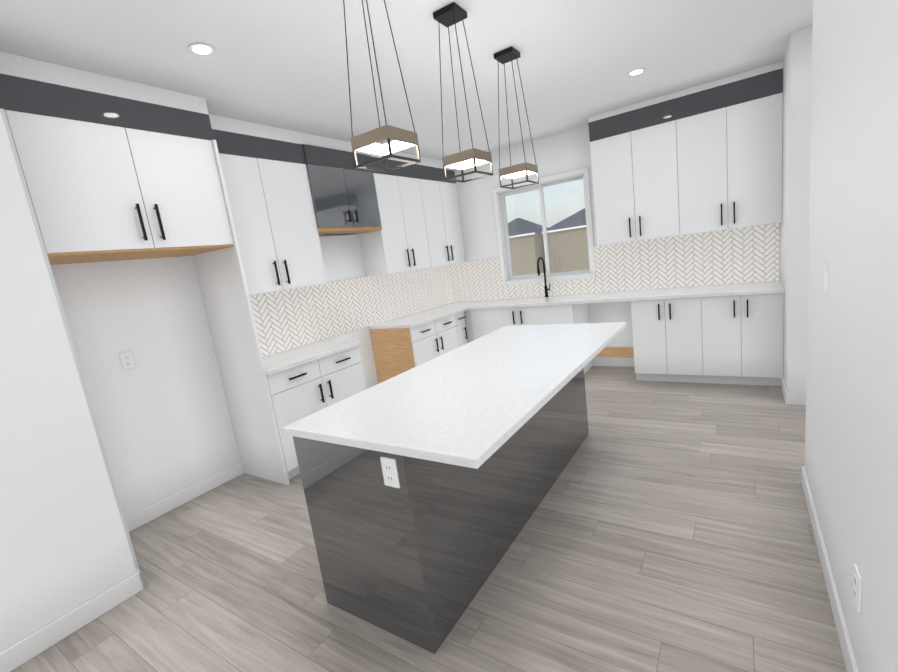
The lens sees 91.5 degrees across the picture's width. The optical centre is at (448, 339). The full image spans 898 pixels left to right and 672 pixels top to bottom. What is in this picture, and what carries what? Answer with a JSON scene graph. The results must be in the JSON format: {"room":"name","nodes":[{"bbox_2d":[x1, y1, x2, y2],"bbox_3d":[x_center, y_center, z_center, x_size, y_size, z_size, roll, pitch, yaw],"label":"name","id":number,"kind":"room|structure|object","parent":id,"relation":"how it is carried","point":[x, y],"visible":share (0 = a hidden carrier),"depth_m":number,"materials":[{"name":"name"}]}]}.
{"room":"kitchen","nodes":[
{"label":"kitchen","id":0,"kind":"room"},
{"bbox_2d":[0,111,136,651],"bbox_3d":[-3.316,0.446,0.804,0.930,2.800,3.940,-1,13,34],"label":"wall","id":1,"kind":"structure","parent":0,"point":[64,547],"depth_m":2.06,"materials":[{"name":"paint"}]},
{"bbox_2d":[0,569,144,671],"bbox_3d":[-2.743,1.753,0.792,0.014,0.105,3.954,-1,13,34],"label":"baseboard","id":2,"kind":"structure","parent":1,"relation":"attached to","point":[24,650],"depth_m":2.13,"materials":[{"name":"paint"}]},
{"bbox_2d":[125,462,243,531],"bbox_3d":[-2.042,1.200,3.262,0.014,0.105,1.090,-1,13,34],"label":"baseboard","id":3,"kind":"structure","parent":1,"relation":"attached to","point":[157,509],"depth_m":3.29,"materials":[{"name":"paint"}]},
{"bbox_2d":[50,234,377,517],"bbox_3d":[-1.297,-0.523,4.559,0.150,2.800,4.770,-1,13,34],"label":"wall","id":4,"kind":"structure","parent":0,"point":[162,417],"depth_m":3.17,"materials":[{"name":"paint"}]},
{"bbox_2d":[119,351,135,369],"bbox_3d":[-2.218,0.143,3.020,0.008,0.116,0.072,-1,13,34],"label":"outlet","id":5,"kind":"object","parent":4,"relation":"attached to","point":[127,360],"visible":1,"depth_m":3.02,"materials":[{"name":"white plastic"}]},
{"bbox_2d":[209,114,326,294],"bbox_3d":[-1.608,-1.064,3.644,0.350,1.328,0.969,-1,13,34],"label":"upper cabinet","id":6,"kind":"object","parent":4,"relation":"attached to","point":[293,196],"depth_m":3.59,"materials":[{"name":"white wood"}]},
{"bbox_2d":[305,133,388,276],"bbox_3d":[-1.115,-1.269,4.388,0.350,1.328,0.862,-1,13,34],"label":"upper cabinet","id":7,"kind":"object","parent":4,"relation":"attached to","point":[348,200],"depth_m":4.29,"materials":[{"name":"black"}]},
{"bbox_2d":[249,265,450,356],"bbox_3d":[-0.946,-0.428,4.938,0.008,0.555,3.500,-1,13,34],"label":"backsplash","id":8,"kind":"structure","parent":4,"relation":"attached to","point":[287,319],"depth_m":4.63,"materials":[{"name":"tile"}]},
{"bbox_2d":[373,152,432,273],"bbox_3d":[-0.658,-1.458,5.079,0.350,1.328,0.838,-1,13,34],"label":"upper cabinet","id":9,"kind":"object","parent":4,"relation":"attached to","point":[405,217],"depth_m":5.02,"materials":[{"name":"white wood"}]},
{"bbox_2d":[421,156,465,266],"bbox_3d":[-0.206,-1.646,5.760,0.350,1.328,0.839,-1,13,34],"label":"upper cabinet","id":10,"kind":"object","parent":4,"relation":"attached to","point":[441,198],"depth_m":5.66,"materials":[{"name":"white wood"}]},
{"bbox_2d":[0,0,812,159],"bbox_3d":[-0.282,-1.485,1.107,5.680,0.060,8.860,-1,13,34],"label":"ceiling","id":11,"kind":"structure","parent":0,"point":[282,64],"depth_m":2.75,"materials":[{"name":"paint"}]},
{"bbox_2d":[188,43,214,54],"bbox_3d":[-1.306,-1.536,2.312,0.124,0.006,0.124,-1,13,34],"label":"recessed light","id":12,"kind":"object","parent":11,"relation":"in","point":[201,48],"visible":1,"depth_m":2.31,"materials":[{"name":"plastic"}]},
{"bbox_2d":[343,0,420,171],"bbox_3d":[-0.312,-1.151,1.797,0.200,0.828,0.200,-1,13,34],"label":"pendant light","id":13,"kind":"object","parent":11,"relation":"hanging from","point":[368,141],"visible":1,"depth_m":1.81,"materials":[{"name":"black"}]},
{"bbox_2d":[433,2,492,182],"bbox_3d":[0.059,-1.306,2.357,0.200,0.828,0.200,-1,13,34],"label":"pendant light","id":14,"kind":"object","parent":11,"relation":"hanging from","point":[449,15],"visible":1,"depth_m":2.33,"materials":[{"name":"black"}]},
{"bbox_2d":[494,46,538,188],"bbox_3d":[0.430,-1.460,2.918,0.200,0.828,0.200,-1,13,34],"label":"pendant light","id":15,"kind":"object","parent":11,"relation":"hanging from","point":[504,56],"visible":1,"depth_m":2.90,"materials":[{"name":"black"}]},
{"bbox_2d":[628,68,644,75],"bbox_3d":[1.489,-2.127,3.473,0.124,0.006,0.124,-1,13,34],"label":"recessed light","id":16,"kind":"object","parent":11,"relation":"in","point":[636,71],"visible":1,"depth_m":3.46,"materials":[{"name":"paint"}]},
{"bbox_2d":[11,366,846,671],"bbox_3d":[0.092,1.303,1.625,5.680,0.060,8.860,-1,13,34],"label":"floor","id":17,"kind":"structure","parent":0,"point":[667,526],"depth_m":2.15,"materials":[{"name":"laminate"}]},
{"bbox_2d":[0,51,289,570],"bbox_3d":[-1.961,-0.117,2.860,0.615,2.798,1.108,-1,13,34],"label":"tall cabinet","id":18,"kind":"object","parent":17,"relation":"on","point":[109,168],"visible":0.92,"depth_m":2.58,"materials":[{"name":"white wood"}]},
{"bbox_2d":[267,346,365,478],"bbox_3d":[-1.282,0.586,3.882,0.600,0.880,0.970,-1,13,34],"label":"base cabinet","id":19,"kind":"object","parent":17,"relation":"on","point":[299,392],"depth_m":3.57,"materials":[{"name":"white wood"}]},
{"bbox_2d":[263,300,487,374],"bbox_3d":[-0.647,-0.144,4.822,0.630,0.035,3.508,-1,13,34],"label":"countertop","id":20,"kind":"structure","parent":19,"relation":"on","point":[288,359],"depth_m":4.04,"materials":[{"name":"white stone"}]},
{"bbox_2d":[369,314,458,383],"bbox_3d":[-0.360,0.203,5.274,0.600,0.880,0.904,-1,13,34],"label":"base cabinet","id":21,"kind":"object","parent":17,"relation":"on","point":[396,351],"depth_m":4.93,"materials":[{"name":"white wood"}]},
{"bbox_2d":[292,368,588,653],"bbox_3d":[0.219,0.591,2.766,0.640,0.880,2.230,-1,13,34],"label":"kitchen island","id":22,"kind":"object","parent":17,"relation":"on","point":[415,558],"visible":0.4,"depth_m":1.91,"materials":[{"name":"grey"}]},
{"bbox_2d":[380,457,399,487],"bbox_3d":[-0.224,0.503,1.659,0.072,0.116,0.008,-1,13,34],"label":"outlet","id":23,"kind":"object","parent":22,"relation":"attached to","point":[390,472],"visible":1,"depth_m":1.65,"materials":[{"name":"white plastic"}]},
{"bbox_2d":[283,322,626,468],"bbox_3d":[0.292,0.144,2.595,0.990,0.035,2.290,-1,13,34],"label":"island countertop","id":24,"kind":"structure","parent":22,"relation":"on","point":[477,403],"depth_m":2.04,"materials":[{"name":"white stone"}]},
{"bbox_2d":[455,311,466,346],"bbox_3d":[-0.063,0.080,5.723,0.600,0.880,0.200,-1,13,34],"label":"base cabinet","id":25,"kind":"object","parent":17,"relation":"on","point":[462,329],"depth_m":5.53,"materials":[{"name":"white wood"}]},
{"bbox_2d":[463,310,470,342],"bbox_3d":[0.214,-0.025,6.087,0.660,0.880,0.581,-1,13,34],"label":"base cabinet","id":26,"kind":"object","parent":17,"relation":"on","point":[468,319],"depth_m":5.66,"materials":[{"name":"white wood"}]},
{"bbox_2d":[467,307,518,340],"bbox_3d":[0.758,-0.029,5.714,0.659,0.880,0.600,-1,13,34],"label":"base cabinet","id":27,"kind":"object","parent":17,"relation":"on","point":[483,321],"depth_m":5.45,"materials":[{"name":"white wood"}]},
{"bbox_2d":[519,303,591,373],"bbox_3d":[1.306,-0.034,5.349,0.659,0.880,0.600,-1,13,34],"label":"base cabinet","id":28,"kind":"object","parent":17,"relation":"on","point":[569,313],"depth_m":5.05,"materials":[{"name":"white wood"}]},
{"bbox_2d":[631,297,702,382],"bbox_3d":[2.351,-0.046,4.654,0.630,0.880,0.600,-1,13,34],"label":"base cabinet","id":29,"kind":"object","parent":17,"relation":"on","point":[667,333],"depth_m":4.40,"materials":[{"name":"white wood"}]},
{"bbox_2d":[703,293,783,385],"bbox_3d":[2.874,-0.051,4.306,0.628,0.880,0.600,-1,13,34],"label":"base cabinet","id":30,"kind":"object","parent":17,"relation":"on","point":[735,339],"depth_m":4.05,"materials":[{"name":"white wood"}]},
{"bbox_2d":[466,281,783,309],"bbox_3d":[1.729,-0.482,4.927,3.216,0.035,0.630,-1,13,34],"label":"countertop","id":31,"kind":"structure","parent":30,"relation":"on","point":[764,287],"depth_m":4.60,"materials":[{"name":"white stone"}]},
{"bbox_2d":[537,257,549,296],"bbox_3d":[1.167,-0.770,5.389,0.093,0.506,0.233,-1,13,34],"label":"faucet","id":32,"kind":"object","parent":31,"relation":"on","point":[545,286],"visible":1,"depth_m":5.45,"materials":[{"name":"black metal"}]},
{"bbox_2d":[454,125,779,366],"bbox_3d":[2.249,-1.063,4.905,5.680,2.800,0.150,-1,13,34],"label":"wall","id":33,"kind":"structure","parent":0,"point":[563,152],"depth_m":5.36,"materials":[{"name":"paint"}]},
{"bbox_2d":[492,167,595,285],"bbox_3d":[1.195,-1.366,5.502,1.230,1.260,0.180,-1,13,34],"label":"window","id":34,"kind":"structure","parent":33,"relation":"in","point":[499,195],"depth_m":5.52,"materials":[{"name":"paint"}]},
{"bbox_2d":[505,181,587,274],"bbox_3d":[1.225,-1.376,5.532,1.023,1.070,0.037,-1,13,34],"label":"window panel","id":35,"kind":"object","parent":34,"relation":"in","point":[548,231],"visible":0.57,"depth_m":5.53,"materials":[{"name":"clear glass"}]},
{"bbox_2d":[447,223,778,302],"bbox_3d":[1.599,-0.836,5.298,3.838,0.555,0.008,-1,13,34],"label":"backsplash","id":36,"kind":"structure","parent":33,"relation":"attached to","point":[740,255],"depth_m":4.82,"materials":[{"name":"tile"}]},
{"bbox_2d":[588,92,679,245],"bbox_3d":[1.970,-1.724,4.611,0.814,1.328,0.330,-1,13,34],"label":"upper cabinet","id":37,"kind":"object","parent":33,"relation":"attached to","point":[635,148],"depth_m":4.45,"materials":[{"name":"white wood"}]},
{"bbox_2d":[676,61,782,234],"bbox_3d":[2.648,-1.732,4.160,0.814,1.328,0.330,-1,13,34],"label":"upper cabinet","id":38,"kind":"object","parent":33,"relation":"attached to","point":[705,157],"depth_m":4.00,"materials":[{"name":"white wood"}]},
{"bbox_2d":[779,26,812,392],"bbox_3d":[3.090,-0.946,3.667,0.450,2.800,1.010,-1,13,34],"label":"wall","id":39,"kind":"structure","parent":0,"point":[794,224],"depth_m":3.37,"materials":[{"name":"paint"}]},
{"bbox_2d":[782,378,786,394],"bbox_3d":[2.910,0.437,3.791,0.017,0.105,0.380,-1,13,34],"label":"baseboard","id":40,"kind":"structure","parent":39,"relation":"attached to","point":[783,382],"depth_m":3.81,"materials":[{"name":"paint"}]},
{"bbox_2d":[784,390,805,405],"bbox_3d":[2.985,0.482,3.499,0.464,0.105,0.014,-1,13,34],"label":"baseboard","id":41,"kind":"structure","parent":39,"relation":"attached to","point":[791,398],"depth_m":3.59,"materials":[{"name":"paint"}]},
{"bbox_2d":[805,0,897,671],"bbox_3d":[0.281,0.162,-0.266,0.150,2.800,6.200,-1,13,34],"label":"wall","id":42,"kind":"structure","parent":0,"point":[851,447],"depth_m":1.37,"materials":[{"name":"paint"}]},
{"bbox_2d":[822,265,828,293],"bbox_3d":[1.578,-0.255,1.837,0.013,0.116,0.072,-1,13,34],"label":"light switch","id":43,"kind":"object","parent":42,"relation":"attached to","point":[825,280],"visible":1,"depth_m":1.82,"materials":[{"name":"white plastic"}]},
{"bbox_2d":[801,466,858,671],"bbox_3d":[0.393,1.474,0.029,0.014,0.105,6.214,-1,13,34],"label":"baseboard","id":44,"kind":"structure","parent":42,"relation":"attached to","point":[848,653],"depth_m":1.74,"materials":[{"name":"paint"}]},
{"bbox_2d":[853,564,861,611],"bbox_3d":[1.293,0.785,1.388,0.008,0.116,0.072,-1,13,34],"label":"electrical outlet","id":45,"kind":"object","parent":42,"relation":"attached to","point":[857,580],"visible":1,"depth_m":1.37,"materials":[{"name":"white plastic"}]},
{"label":"outside","id":46,"kind":"structure","parent":0,"visible":0},
{"bbox_3d":[18.050,-6.652,45.379,100.000,0.100,83.440,-1,13,34],"label":"ground","id":47,"kind":"structure","parent":46,"visible":0},
{"bbox_2d":[508,218,547,275],"bbox_3d":[7.802,-9.439,47.352,6.200,7.300,6.620,-1,13,34],"label":"house","id":48,"kind":"structure","parent":47,"relation":"on","point":[521,251],"depth_m":44.27,"materials":[{"name":"beige"}]},
{"bbox_2d":[542,208,589,272],"bbox_3d":[14.866,-9.998,44.980,8.000,7.400,7.620,-1,13,34],"label":"house","id":49,"kind":"structure","parent":47,"relation":"on","point":[555,246],"depth_m":43.08,"materials":[{"name":"beige"}]}
]}

